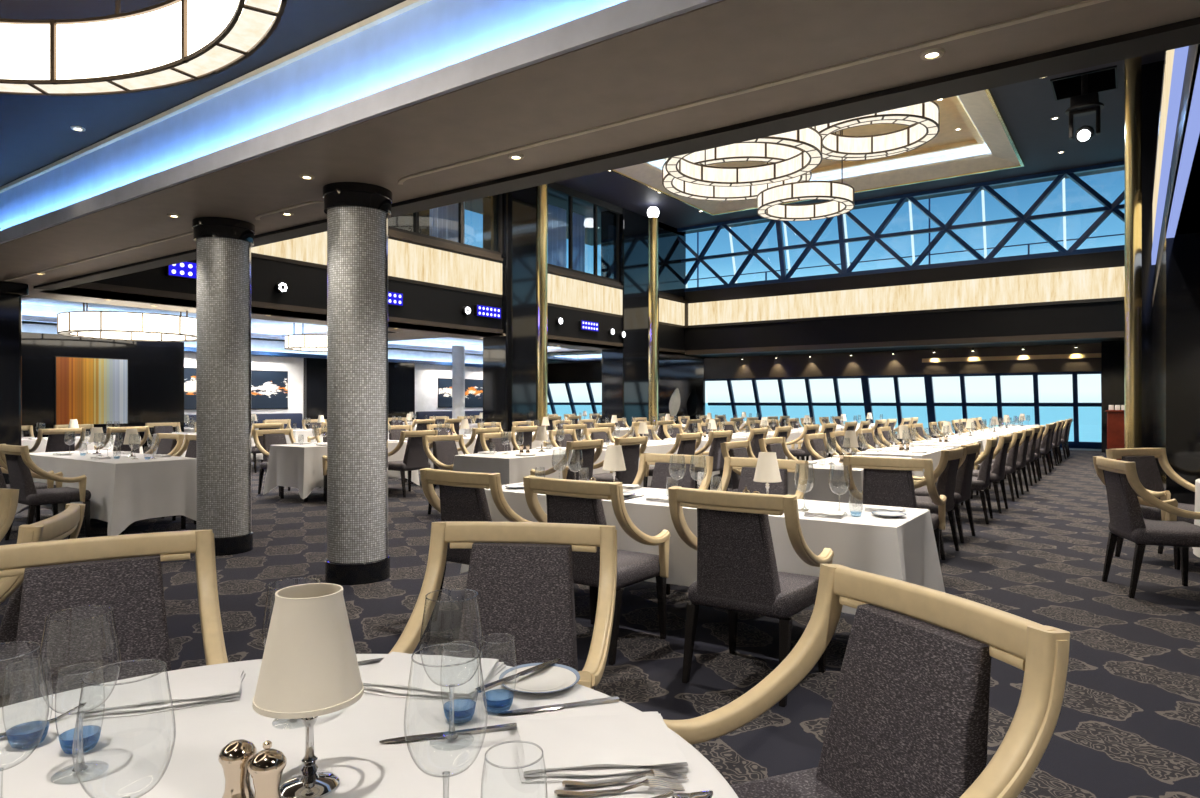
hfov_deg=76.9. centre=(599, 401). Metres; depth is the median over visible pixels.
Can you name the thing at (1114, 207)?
window
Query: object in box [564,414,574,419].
armchair
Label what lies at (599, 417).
armchair
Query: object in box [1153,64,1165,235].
band
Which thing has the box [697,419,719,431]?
armchair
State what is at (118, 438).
armchair
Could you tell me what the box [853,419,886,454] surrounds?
armchair
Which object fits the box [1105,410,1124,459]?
stand
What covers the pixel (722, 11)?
trim
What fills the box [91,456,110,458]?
folded napkin
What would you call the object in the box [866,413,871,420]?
table lamp
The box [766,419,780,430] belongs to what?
armchair
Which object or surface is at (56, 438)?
armchair
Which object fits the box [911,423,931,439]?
armchair
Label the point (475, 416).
armchair
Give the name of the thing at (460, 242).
window frame
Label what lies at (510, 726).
table knife
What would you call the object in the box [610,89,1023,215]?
trim
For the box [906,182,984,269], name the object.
window
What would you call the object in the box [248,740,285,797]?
pepper mill
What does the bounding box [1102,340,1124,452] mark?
wall
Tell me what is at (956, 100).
trim
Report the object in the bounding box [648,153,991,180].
trim
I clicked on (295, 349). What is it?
diffuser
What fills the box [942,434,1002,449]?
tablecloth
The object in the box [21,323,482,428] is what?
wall
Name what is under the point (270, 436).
armchair
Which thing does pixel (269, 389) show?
painting
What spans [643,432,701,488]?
armchair
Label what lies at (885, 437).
armchair
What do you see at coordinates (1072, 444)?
window
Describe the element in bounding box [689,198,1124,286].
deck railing
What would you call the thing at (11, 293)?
column
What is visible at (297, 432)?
tablecloth
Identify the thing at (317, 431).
armchair
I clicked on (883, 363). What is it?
wall
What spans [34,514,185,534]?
dining table
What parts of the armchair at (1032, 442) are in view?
seat, leg, backrest, leg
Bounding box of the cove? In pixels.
[0,0,626,230]
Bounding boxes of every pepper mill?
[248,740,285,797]
[839,451,843,462]
[899,443,902,450]
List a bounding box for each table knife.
[358,658,383,664]
[379,723,516,742]
[475,658,559,692]
[497,696,619,714]
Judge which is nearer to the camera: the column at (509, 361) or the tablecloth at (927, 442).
the tablecloth at (927, 442)
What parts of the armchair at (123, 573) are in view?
backrest, rail, arm frame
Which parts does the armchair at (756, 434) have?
arm frame, backrest, rail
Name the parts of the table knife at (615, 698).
blade, handle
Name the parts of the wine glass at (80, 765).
stem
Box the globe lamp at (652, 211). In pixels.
[647,207,658,216]
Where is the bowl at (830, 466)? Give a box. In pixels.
[829,466,849,494]
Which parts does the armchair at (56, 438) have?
arm frame, backrest, rail, arm frame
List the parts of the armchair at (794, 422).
backrest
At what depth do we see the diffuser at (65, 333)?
13.90 m
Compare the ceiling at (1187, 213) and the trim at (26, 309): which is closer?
the ceiling at (1187, 213)
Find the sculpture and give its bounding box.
[669,388,679,423]
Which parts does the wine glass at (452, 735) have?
stem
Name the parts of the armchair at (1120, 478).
leg, rail, backrest, arm frame, leg, seat, arm frame, arm post, leg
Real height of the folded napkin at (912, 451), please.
0.020 m
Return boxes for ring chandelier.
[0,0,287,95]
[57,303,195,341]
[285,323,326,351]
[662,143,811,200]
[665,126,822,186]
[757,130,854,220]
[812,101,939,157]
[822,120,925,160]
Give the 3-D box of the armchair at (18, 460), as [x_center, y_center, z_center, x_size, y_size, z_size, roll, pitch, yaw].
[-5.460,0.879,7.431,0.648,0.941,0.621,0,0,35]
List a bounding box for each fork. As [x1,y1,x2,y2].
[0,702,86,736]
[554,779,684,797]
[562,769,688,787]
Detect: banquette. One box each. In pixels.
[184,413,301,428]
[416,411,482,423]
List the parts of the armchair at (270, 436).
leg, arm frame, seat, rail, backrest, arm frame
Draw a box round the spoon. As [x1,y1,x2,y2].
[652,791,712,797]
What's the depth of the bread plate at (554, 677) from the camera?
1.61 m
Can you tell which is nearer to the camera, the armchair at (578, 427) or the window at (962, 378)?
the armchair at (578, 427)
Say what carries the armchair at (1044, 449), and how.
on the floor
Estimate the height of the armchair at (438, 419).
0.941 m
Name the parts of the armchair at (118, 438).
arm frame, backrest, rail, arm frame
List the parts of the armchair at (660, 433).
backrest, rail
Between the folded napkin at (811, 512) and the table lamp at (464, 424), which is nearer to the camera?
the folded napkin at (811, 512)
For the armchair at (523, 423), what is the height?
0.941 m
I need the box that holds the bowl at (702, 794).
[672,791,712,797]
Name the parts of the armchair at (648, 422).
arm frame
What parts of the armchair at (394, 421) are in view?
rail, backrest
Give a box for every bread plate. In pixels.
[499,663,579,692]
[505,484,523,488]
[623,492,635,496]
[871,511,906,517]
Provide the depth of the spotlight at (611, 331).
22.20 m
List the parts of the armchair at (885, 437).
rail, arm frame, backrest, arm frame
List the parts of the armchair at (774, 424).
backrest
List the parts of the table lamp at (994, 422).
lamp shade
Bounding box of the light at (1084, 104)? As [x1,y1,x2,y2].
[1065,74,1103,142]
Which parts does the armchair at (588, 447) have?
arm frame, arm post, backrest, arm frame, rail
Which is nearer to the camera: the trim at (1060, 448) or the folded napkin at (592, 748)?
the folded napkin at (592, 748)
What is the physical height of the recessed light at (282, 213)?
0.012 m
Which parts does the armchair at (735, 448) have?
arm frame, rail, backrest, arm frame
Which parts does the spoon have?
handle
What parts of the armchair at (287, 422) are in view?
rail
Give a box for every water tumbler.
[2,658,52,748]
[55,662,104,753]
[440,641,478,723]
[480,633,516,712]
[481,741,546,784]
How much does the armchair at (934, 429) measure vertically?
0.941 m
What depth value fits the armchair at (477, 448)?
11.88 m
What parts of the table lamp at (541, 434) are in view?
lamp shade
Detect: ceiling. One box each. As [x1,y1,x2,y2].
[0,0,405,186]
[0,0,1199,363]
[21,298,307,326]
[428,337,482,343]
[465,51,1164,245]
[707,97,975,168]
[1167,44,1199,234]
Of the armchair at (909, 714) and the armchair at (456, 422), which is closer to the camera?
the armchair at (909, 714)
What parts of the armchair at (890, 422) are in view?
backrest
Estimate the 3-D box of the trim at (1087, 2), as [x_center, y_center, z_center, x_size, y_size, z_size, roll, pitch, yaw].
[2.549,-1.621,2.696,9.954,0.018,0.106,0,0,35]
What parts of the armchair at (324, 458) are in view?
arm post, leg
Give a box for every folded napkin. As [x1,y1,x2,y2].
[52,452,71,455]
[76,668,244,721]
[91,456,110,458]
[115,451,130,453]
[151,454,170,456]
[293,442,309,443]
[361,652,505,699]
[478,451,496,453]
[516,453,535,455]
[516,711,687,782]
[536,447,552,448]
[622,484,641,488]
[645,495,668,502]
[804,509,846,518]
[864,505,905,511]
[866,449,881,451]
[912,451,927,452]
[932,446,946,448]
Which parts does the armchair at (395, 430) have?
backrest, rail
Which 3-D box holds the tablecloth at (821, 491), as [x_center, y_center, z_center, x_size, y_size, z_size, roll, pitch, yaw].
[2.544,0.945,7.634,0.903,0.690,2.044,0,0,35]
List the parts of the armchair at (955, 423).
backrest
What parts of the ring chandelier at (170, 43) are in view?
suspension rod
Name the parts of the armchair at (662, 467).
arm frame, leg, backrest, rail, arm frame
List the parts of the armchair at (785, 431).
backrest, rail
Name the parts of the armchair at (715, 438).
leg, arm frame, seat, backrest, arm frame, rail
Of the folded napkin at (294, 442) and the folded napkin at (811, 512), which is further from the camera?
the folded napkin at (294, 442)
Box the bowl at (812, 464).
[794,464,814,491]
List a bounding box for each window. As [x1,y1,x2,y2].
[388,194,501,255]
[547,188,618,281]
[547,382,576,415]
[547,384,555,413]
[566,381,596,412]
[587,381,601,404]
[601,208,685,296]
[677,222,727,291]
[704,379,737,417]
[721,216,782,287]
[729,378,761,419]
[753,378,787,425]
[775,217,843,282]
[779,377,815,423]
[806,376,842,421]
[834,376,873,422]
[837,194,910,276]
[864,375,902,441]
[895,375,935,442]
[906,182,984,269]
[928,374,968,429]
[963,373,1002,426]
[982,170,1066,262]
[997,373,1039,424]
[1037,372,1078,447]
[1066,161,1124,255]
[1075,371,1101,448]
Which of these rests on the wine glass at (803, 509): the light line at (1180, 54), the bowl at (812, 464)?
the bowl at (812, 464)
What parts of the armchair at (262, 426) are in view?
leg, seat, backrest, rail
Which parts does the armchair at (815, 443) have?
arm frame, rail, backrest, arm frame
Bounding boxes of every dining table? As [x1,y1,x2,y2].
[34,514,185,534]
[280,486,307,501]
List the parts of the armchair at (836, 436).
arm frame, rail, backrest, arm frame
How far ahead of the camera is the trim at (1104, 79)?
14.20 m
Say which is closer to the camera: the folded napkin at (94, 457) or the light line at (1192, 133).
the light line at (1192, 133)
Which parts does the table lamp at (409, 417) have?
lamp shade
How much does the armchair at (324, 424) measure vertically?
0.941 m
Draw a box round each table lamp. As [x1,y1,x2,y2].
[68,419,78,427]
[89,427,105,453]
[123,429,139,456]
[184,415,189,427]
[251,414,256,422]
[252,583,363,797]
[317,415,324,424]
[406,414,411,424]
[460,419,469,436]
[535,426,547,451]
[542,417,548,432]
[602,445,625,481]
[611,415,617,428]
[638,422,648,435]
[665,414,670,420]
[707,419,716,430]
[753,452,781,493]
[760,417,768,427]
[803,415,810,424]
[840,414,846,425]
[842,431,858,452]
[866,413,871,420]
[897,425,909,449]
[941,421,952,441]
[965,419,974,435]
[990,417,998,431]
[1003,415,1009,428]
[1019,414,1025,425]
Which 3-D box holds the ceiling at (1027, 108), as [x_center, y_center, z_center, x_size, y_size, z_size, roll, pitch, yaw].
[1.478,-5.900,15.802,17.350,0.100,18.900,0,0,35]
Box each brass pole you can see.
[536,184,546,429]
[647,207,658,425]
[1125,56,1141,447]
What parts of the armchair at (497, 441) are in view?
arm frame, rail, backrest, arm frame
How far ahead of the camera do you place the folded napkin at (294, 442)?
10.80 m
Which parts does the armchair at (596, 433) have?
arm frame, rail, backrest, arm frame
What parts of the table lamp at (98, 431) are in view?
lamp shade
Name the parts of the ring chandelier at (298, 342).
frame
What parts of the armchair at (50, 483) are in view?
backrest, arm frame, seat, leg, arm post, leg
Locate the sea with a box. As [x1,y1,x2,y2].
[547,403,1101,441]
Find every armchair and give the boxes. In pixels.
[0,444,90,539]
[0,457,57,521]
[0,488,18,540]
[0,503,84,707]
[0,529,227,704]
[21,425,33,436]
[29,428,85,452]
[54,424,93,435]
[94,426,148,452]
[144,433,183,455]
[145,422,181,440]
[161,435,195,517]
[251,423,283,472]
[253,429,311,496]
[263,420,290,428]
[302,419,326,428]
[307,422,326,442]
[314,428,326,487]
[322,455,326,501]
[388,417,407,425]
[388,425,411,482]
[388,430,437,497]
[389,521,616,689]
[412,419,434,430]
[420,468,530,621]
[422,434,469,513]
[427,424,456,434]
[431,417,448,423]
[444,418,462,434]
[457,416,474,423]
[457,427,500,453]
[471,415,482,423]
[477,422,502,432]
[480,432,519,451]
[509,426,537,450]
[512,421,534,431]
[523,475,670,664]
[530,439,603,480]
[543,424,586,446]
[547,416,560,429]
[548,429,577,446]
[552,420,571,429]
[557,416,580,427]
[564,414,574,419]
[579,419,595,427]
[580,423,614,442]
[584,427,614,442]
[589,413,599,419]
[593,415,601,424]
[593,436,647,483]
[613,421,649,439]
[615,418,629,427]
[632,453,712,594]
[633,418,646,421]
[634,425,660,439]
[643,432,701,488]
[653,420,673,439]
[660,417,675,423]
[663,424,684,437]
[663,564,1069,797]
[668,486,833,706]
[678,416,689,423]
[683,419,701,432]
[695,430,732,490]
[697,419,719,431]
[697,423,716,435]
[699,416,706,422]
[715,415,727,421]
[717,418,742,432]
[717,457,808,499]
[719,421,738,432]
[720,428,767,481]
[720,440,755,491]
[739,417,757,431]
[746,420,762,428]
[759,437,797,459]
[763,416,777,430]
[765,416,789,426]
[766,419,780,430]
[772,426,791,457]
[786,418,801,428]
[786,424,819,459]
[796,423,836,460]
[800,418,813,426]
[803,433,838,460]
[819,417,829,424]
[828,421,856,457]
[830,431,860,454]
[832,416,844,424]
[843,455,946,561]
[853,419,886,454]
[855,420,869,450]
[857,428,885,450]
[877,426,900,446]
[885,419,896,442]
[892,417,917,444]
[893,418,910,442]
[898,425,922,443]
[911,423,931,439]
[912,442,980,542]
[913,447,965,559]
[929,422,945,437]
[935,437,997,523]
[938,421,955,436]
[951,420,966,433]
[953,434,1012,513]
[959,419,974,432]
[970,418,983,430]
[970,431,1022,501]
[976,417,988,428]
[984,429,1032,494]
[1004,425,1044,480]
[1006,427,1039,485]
[1015,423,1053,474]
[1021,422,1055,470]
[1033,420,1064,462]
[1039,419,1070,458]
[1041,421,1061,465]
[1044,418,1072,456]
[1093,456,1199,597]
[1106,448,1194,569]
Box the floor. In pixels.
[0,446,1199,797]
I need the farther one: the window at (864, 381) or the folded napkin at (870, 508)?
the window at (864, 381)
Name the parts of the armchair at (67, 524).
leg, seat, arm frame, backrest, rail, arm frame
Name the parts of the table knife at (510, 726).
blade, handle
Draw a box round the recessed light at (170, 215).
[167,214,180,217]
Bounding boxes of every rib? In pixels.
[729,227,736,282]
[783,223,790,271]
[843,214,849,266]
[909,201,914,262]
[981,190,986,257]
[1062,178,1066,249]
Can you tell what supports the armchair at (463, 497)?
on the floor
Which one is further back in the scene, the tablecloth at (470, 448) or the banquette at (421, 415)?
the banquette at (421, 415)
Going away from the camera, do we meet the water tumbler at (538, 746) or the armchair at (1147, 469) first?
the water tumbler at (538, 746)
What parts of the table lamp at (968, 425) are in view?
lamp shade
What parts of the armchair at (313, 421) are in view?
backrest, rail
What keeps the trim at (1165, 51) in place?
attached to the wall at (1158, 309)
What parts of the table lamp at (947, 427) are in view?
lamp shade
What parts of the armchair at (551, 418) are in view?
backrest, rail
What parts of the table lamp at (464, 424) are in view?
lamp shade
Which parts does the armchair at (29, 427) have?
rail, arm frame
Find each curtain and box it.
[430,202,464,243]
[548,204,565,267]
[573,212,584,271]
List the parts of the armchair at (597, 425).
rail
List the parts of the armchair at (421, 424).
backrest, rail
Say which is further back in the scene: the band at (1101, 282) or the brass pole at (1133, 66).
the band at (1101, 282)
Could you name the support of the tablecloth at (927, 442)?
on the dining table
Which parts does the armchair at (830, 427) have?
backrest, rail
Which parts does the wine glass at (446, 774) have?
stem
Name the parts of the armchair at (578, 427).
rail, backrest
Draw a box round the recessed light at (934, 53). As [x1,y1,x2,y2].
[920,48,944,59]
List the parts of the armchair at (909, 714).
arm frame, seat, backrest, rail, arm frame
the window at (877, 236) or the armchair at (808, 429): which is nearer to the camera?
the armchair at (808, 429)
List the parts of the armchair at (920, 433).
arm frame, backrest, arm frame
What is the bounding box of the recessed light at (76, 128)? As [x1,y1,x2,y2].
[71,126,85,131]
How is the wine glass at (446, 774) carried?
on the tablecloth at (137, 750)
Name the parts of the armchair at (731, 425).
rail, backrest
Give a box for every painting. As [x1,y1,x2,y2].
[55,356,127,424]
[184,368,287,409]
[438,378,482,407]
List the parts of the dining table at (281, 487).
leg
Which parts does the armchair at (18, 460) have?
leg, rail, backrest, leg, arm frame, arm frame, seat, arm post, arm post, leg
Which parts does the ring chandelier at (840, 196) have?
frame, suspension rod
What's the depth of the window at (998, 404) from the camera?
22.68 m
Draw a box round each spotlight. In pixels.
[275,282,287,292]
[462,306,470,314]
[556,317,562,324]
[608,328,614,334]
[619,331,624,337]
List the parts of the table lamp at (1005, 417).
lamp shade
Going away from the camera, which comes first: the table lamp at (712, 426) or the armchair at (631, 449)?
the armchair at (631, 449)
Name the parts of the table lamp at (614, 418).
lamp shade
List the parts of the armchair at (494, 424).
rail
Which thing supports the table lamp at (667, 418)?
on the tablecloth
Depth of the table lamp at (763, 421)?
14.68 m
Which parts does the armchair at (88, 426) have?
rail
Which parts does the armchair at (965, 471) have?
arm frame, seat, arm frame, leg, backrest, leg, rail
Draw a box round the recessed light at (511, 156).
[508,154,523,159]
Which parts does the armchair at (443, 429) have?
rail, backrest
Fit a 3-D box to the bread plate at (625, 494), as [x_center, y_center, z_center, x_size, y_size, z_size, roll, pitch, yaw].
[0.141,0.591,4.802,0.172,0.018,0.172,0,0,-13]
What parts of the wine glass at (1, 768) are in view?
stem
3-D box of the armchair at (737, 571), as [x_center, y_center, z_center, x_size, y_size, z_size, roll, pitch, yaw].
[0.750,0.879,3.689,0.648,0.941,0.621,0,0,35]
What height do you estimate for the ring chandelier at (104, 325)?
0.831 m
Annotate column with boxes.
[0,281,28,483]
[192,217,254,555]
[323,182,391,584]
[483,186,535,431]
[602,209,658,427]
[1142,60,1163,447]
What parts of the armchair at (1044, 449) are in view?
leg, seat, backrest, leg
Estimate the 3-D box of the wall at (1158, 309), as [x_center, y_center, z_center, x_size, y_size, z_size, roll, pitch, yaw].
[10.581,-0.135,14.165,0.400,2.970,16.650,0,0,35]
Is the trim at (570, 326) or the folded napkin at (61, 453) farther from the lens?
the trim at (570, 326)
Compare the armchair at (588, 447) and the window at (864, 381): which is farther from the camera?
the window at (864, 381)
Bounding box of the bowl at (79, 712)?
[37,611,120,714]
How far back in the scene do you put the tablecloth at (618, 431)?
16.34 m
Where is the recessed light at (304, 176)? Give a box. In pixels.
[299,174,314,179]
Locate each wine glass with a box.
[0,641,48,797]
[37,605,120,773]
[72,659,175,797]
[262,578,319,648]
[404,643,486,797]
[420,588,483,739]
[794,464,814,510]
[829,466,849,512]
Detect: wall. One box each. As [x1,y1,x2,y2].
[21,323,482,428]
[21,332,183,453]
[41,292,485,336]
[304,358,414,428]
[388,209,429,235]
[547,343,1101,420]
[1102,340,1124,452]
[1152,244,1164,489]
[1165,215,1199,523]
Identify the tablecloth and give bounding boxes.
[0,654,738,797]
[16,450,195,535]
[21,435,142,453]
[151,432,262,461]
[184,428,194,432]
[264,440,419,498]
[285,429,322,443]
[396,435,512,479]
[453,447,609,484]
[459,423,482,434]
[460,482,944,614]
[515,431,590,448]
[581,428,633,442]
[595,440,701,486]
[664,435,748,483]
[732,431,805,460]
[774,428,840,460]
[787,455,914,503]
[819,425,869,452]
[855,445,953,476]
[857,423,894,448]
[904,439,983,454]
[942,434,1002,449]
[966,430,1017,435]
[984,427,1030,430]
[1000,425,1040,427]
[1192,478,1199,557]
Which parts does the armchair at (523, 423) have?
rail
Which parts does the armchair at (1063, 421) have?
leg, backrest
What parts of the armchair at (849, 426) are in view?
backrest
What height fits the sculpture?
1.860 m
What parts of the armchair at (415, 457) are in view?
arm frame, leg, seat, leg, backrest, rail, arm frame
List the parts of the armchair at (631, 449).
arm frame, seat, backrest, rail, arm frame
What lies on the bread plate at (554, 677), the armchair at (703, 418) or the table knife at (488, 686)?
the table knife at (488, 686)
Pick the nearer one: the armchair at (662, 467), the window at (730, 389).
the armchair at (662, 467)
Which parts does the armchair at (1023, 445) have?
seat, leg, backrest, leg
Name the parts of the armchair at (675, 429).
arm frame, rail, backrest, arm frame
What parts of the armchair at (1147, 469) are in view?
leg, rail, arm frame, backrest, leg, arm post, seat, leg, arm frame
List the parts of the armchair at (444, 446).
leg, arm frame, rail, backrest, arm frame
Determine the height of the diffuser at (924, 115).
0.340 m
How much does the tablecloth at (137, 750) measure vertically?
0.500 m
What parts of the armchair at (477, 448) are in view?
arm frame, backrest, rail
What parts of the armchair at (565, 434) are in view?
arm frame, rail, backrest, arm frame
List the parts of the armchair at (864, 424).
backrest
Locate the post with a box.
[452,346,464,418]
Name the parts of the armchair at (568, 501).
arm frame, rail, backrest, leg, leg, seat, arm frame, leg, arm post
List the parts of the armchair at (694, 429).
backrest, rail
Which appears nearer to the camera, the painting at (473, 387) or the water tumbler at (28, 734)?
the water tumbler at (28, 734)
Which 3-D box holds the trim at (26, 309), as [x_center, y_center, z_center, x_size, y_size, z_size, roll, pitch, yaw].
[-8.660,-1.835,15.934,4.650,0.430,7.300,0,0,35]
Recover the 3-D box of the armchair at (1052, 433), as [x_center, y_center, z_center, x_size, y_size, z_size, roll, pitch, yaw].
[8.802,0.879,15.166,0.621,0.941,0.648,0,0,35]
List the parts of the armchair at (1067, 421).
leg, backrest, leg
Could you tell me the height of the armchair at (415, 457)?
0.941 m
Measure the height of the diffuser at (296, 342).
0.260 m
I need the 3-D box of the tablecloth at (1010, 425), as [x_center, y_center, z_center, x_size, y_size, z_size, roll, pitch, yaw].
[10.582,0.945,18.988,0.881,0.690,2.035,0,0,35]
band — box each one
[251,231,501,294]
[547,274,622,314]
[659,298,684,325]
[688,266,1124,325]
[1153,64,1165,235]
[1166,49,1174,120]
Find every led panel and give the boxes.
[165,262,195,279]
[388,292,402,305]
[474,305,500,318]
[579,320,598,331]
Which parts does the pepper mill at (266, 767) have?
knob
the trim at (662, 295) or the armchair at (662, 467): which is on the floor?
the armchair at (662, 467)
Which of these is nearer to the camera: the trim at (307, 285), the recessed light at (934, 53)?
the recessed light at (934, 53)
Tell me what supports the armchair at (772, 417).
on the floor
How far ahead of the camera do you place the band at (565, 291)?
21.15 m
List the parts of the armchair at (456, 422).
backrest, rail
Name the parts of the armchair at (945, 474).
arm frame, seat, arm frame, leg, backrest, leg, rail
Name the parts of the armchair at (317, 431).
arm frame, backrest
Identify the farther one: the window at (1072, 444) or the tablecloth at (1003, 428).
the window at (1072, 444)
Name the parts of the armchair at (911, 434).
backrest, arm frame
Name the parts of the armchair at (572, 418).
backrest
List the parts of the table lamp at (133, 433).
lamp shade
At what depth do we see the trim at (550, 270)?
21.20 m
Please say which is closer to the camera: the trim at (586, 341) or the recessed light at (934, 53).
the recessed light at (934, 53)
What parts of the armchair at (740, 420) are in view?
backrest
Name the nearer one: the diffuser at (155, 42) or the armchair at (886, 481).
the diffuser at (155, 42)
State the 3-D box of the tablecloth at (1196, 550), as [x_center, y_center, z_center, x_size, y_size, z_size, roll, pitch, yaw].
[5.204,0.875,5.331,1.594,0.550,1.608,0,0,35]
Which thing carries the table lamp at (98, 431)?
on the tablecloth at (124, 490)
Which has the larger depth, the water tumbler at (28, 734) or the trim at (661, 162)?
the trim at (661, 162)
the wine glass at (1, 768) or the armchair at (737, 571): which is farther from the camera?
the armchair at (737, 571)
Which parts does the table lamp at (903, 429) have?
lamp shade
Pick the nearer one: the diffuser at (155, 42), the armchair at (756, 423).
the diffuser at (155, 42)
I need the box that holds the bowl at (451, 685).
[420,598,483,686]
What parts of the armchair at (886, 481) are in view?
arm frame, rail, backrest, seat, arm frame, leg, arm post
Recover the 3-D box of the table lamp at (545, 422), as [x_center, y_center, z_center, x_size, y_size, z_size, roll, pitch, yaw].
[-1.065,0.447,14.790,0.162,0.306,0.158,0,0,35]
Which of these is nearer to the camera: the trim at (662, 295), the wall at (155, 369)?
the wall at (155, 369)
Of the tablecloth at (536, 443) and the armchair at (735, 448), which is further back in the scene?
the tablecloth at (536, 443)
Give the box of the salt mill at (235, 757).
[218,739,256,797]
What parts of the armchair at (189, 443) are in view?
arm frame, backrest, rail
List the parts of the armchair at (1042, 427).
leg, backrest, leg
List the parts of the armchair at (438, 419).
backrest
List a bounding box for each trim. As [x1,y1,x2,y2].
[0,0,431,192]
[0,0,721,243]
[0,0,790,252]
[4,232,192,280]
[21,297,326,339]
[21,297,398,340]
[34,17,1199,289]
[42,282,502,336]
[92,257,501,328]
[184,347,482,366]
[251,229,502,297]
[255,201,323,219]
[388,337,593,355]
[388,344,585,353]
[398,0,1108,184]
[547,182,682,235]
[547,266,622,317]
[547,305,621,342]
[547,335,622,348]
[547,356,662,360]
[549,354,675,361]
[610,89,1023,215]
[614,90,1019,213]
[647,147,990,180]
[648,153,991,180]
[651,96,987,177]
[659,292,684,327]
[659,324,683,349]
[659,348,684,354]
[665,96,983,173]
[677,331,1124,355]
[684,250,1124,327]
[684,300,687,327]
[684,300,1124,350]
[922,353,1100,362]
[1050,65,1117,100]
[1060,448,1101,450]
[1152,51,1165,200]
[1152,229,1164,306]
[1155,168,1170,280]
[1166,44,1199,233]
[1171,44,1195,188]
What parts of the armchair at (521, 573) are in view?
arm frame, backrest, rail, arm post, arm frame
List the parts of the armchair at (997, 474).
seat, arm frame, leg, backrest, leg, rail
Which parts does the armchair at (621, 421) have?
backrest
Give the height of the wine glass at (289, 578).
0.259 m
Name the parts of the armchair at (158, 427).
rail, backrest, arm frame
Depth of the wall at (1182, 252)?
7.29 m
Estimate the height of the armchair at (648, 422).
0.941 m
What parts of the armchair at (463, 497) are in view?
arm frame, leg, seat, rail, backrest, arm frame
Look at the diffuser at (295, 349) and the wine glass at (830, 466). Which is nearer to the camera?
the wine glass at (830, 466)
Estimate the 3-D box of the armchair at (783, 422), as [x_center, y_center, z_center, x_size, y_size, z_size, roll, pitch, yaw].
[5.229,0.879,22.383,0.621,0.941,0.648,0,0,35]
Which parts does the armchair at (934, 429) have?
arm frame, backrest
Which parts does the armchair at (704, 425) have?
backrest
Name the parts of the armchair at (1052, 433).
leg, backrest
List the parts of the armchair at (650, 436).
backrest, arm frame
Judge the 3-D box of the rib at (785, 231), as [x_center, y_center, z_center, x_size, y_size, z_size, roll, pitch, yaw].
[6.079,-4.750,24.429,0.060,2.417,0.758,0,0,35]
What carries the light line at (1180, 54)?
attached to the wall at (1158, 309)
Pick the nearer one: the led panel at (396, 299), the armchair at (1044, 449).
the armchair at (1044, 449)
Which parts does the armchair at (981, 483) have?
seat, arm frame, leg, backrest, leg, rail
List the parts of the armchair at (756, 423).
rail, backrest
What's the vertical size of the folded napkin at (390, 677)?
0.028 m
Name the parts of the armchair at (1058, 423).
leg, backrest, leg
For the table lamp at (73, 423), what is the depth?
12.76 m
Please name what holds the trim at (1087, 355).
attached to the wall at (883, 363)
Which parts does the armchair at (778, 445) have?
arm frame, rail, backrest, arm frame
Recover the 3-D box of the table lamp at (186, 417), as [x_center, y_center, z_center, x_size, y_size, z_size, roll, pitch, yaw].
[-9.342,0.447,17.031,0.162,0.306,0.158,0,0,35]
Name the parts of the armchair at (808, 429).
arm frame, seat, arm frame, backrest, rail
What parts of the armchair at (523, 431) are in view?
backrest, rail, arm frame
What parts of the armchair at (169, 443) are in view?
arm frame, backrest, rail, arm frame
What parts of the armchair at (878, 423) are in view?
backrest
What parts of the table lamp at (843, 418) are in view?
lamp shade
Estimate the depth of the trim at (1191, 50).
5.60 m
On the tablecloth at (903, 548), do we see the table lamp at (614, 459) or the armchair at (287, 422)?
the table lamp at (614, 459)
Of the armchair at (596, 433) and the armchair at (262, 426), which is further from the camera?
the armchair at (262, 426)
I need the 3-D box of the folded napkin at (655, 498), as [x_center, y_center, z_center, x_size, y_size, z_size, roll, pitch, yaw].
[0.387,0.586,4.578,0.199,0.028,0.142,0,0,30]
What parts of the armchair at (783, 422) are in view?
backrest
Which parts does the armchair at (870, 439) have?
arm frame, rail, backrest, arm frame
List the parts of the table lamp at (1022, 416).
lamp shade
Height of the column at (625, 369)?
7.200 m
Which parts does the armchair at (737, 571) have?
arm frame, leg, rail, leg, backrest, seat, leg, arm frame, leg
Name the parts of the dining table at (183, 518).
leg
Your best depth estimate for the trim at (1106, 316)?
21.58 m
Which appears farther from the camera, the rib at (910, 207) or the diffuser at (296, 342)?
the rib at (910, 207)
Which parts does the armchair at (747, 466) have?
arm frame, backrest, rail, arm frame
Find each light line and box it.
[1151,46,1188,264]
[1166,59,1199,237]
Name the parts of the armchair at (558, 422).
rail, backrest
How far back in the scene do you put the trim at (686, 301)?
25.86 m
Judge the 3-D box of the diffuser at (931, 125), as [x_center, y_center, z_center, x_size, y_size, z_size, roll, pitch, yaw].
[5.342,-5.159,14.744,2.290,0.006,2.290,0,0,35]
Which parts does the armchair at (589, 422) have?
rail, backrest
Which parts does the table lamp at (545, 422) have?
lamp shade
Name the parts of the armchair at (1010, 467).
seat, arm frame, leg, backrest, leg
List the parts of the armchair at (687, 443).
leg, arm post, seat, arm frame, backrest, rail, arm frame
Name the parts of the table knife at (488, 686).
handle, blade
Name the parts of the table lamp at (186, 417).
lamp shade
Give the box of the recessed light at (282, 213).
[280,212,293,215]
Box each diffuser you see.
[0,0,238,79]
[59,331,188,340]
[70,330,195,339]
[285,335,326,350]
[294,348,326,350]
[663,143,801,177]
[666,128,820,160]
[673,176,799,196]
[677,152,809,181]
[758,182,852,207]
[758,197,852,220]
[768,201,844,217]
[812,102,937,131]
[820,116,937,156]
[823,124,925,152]

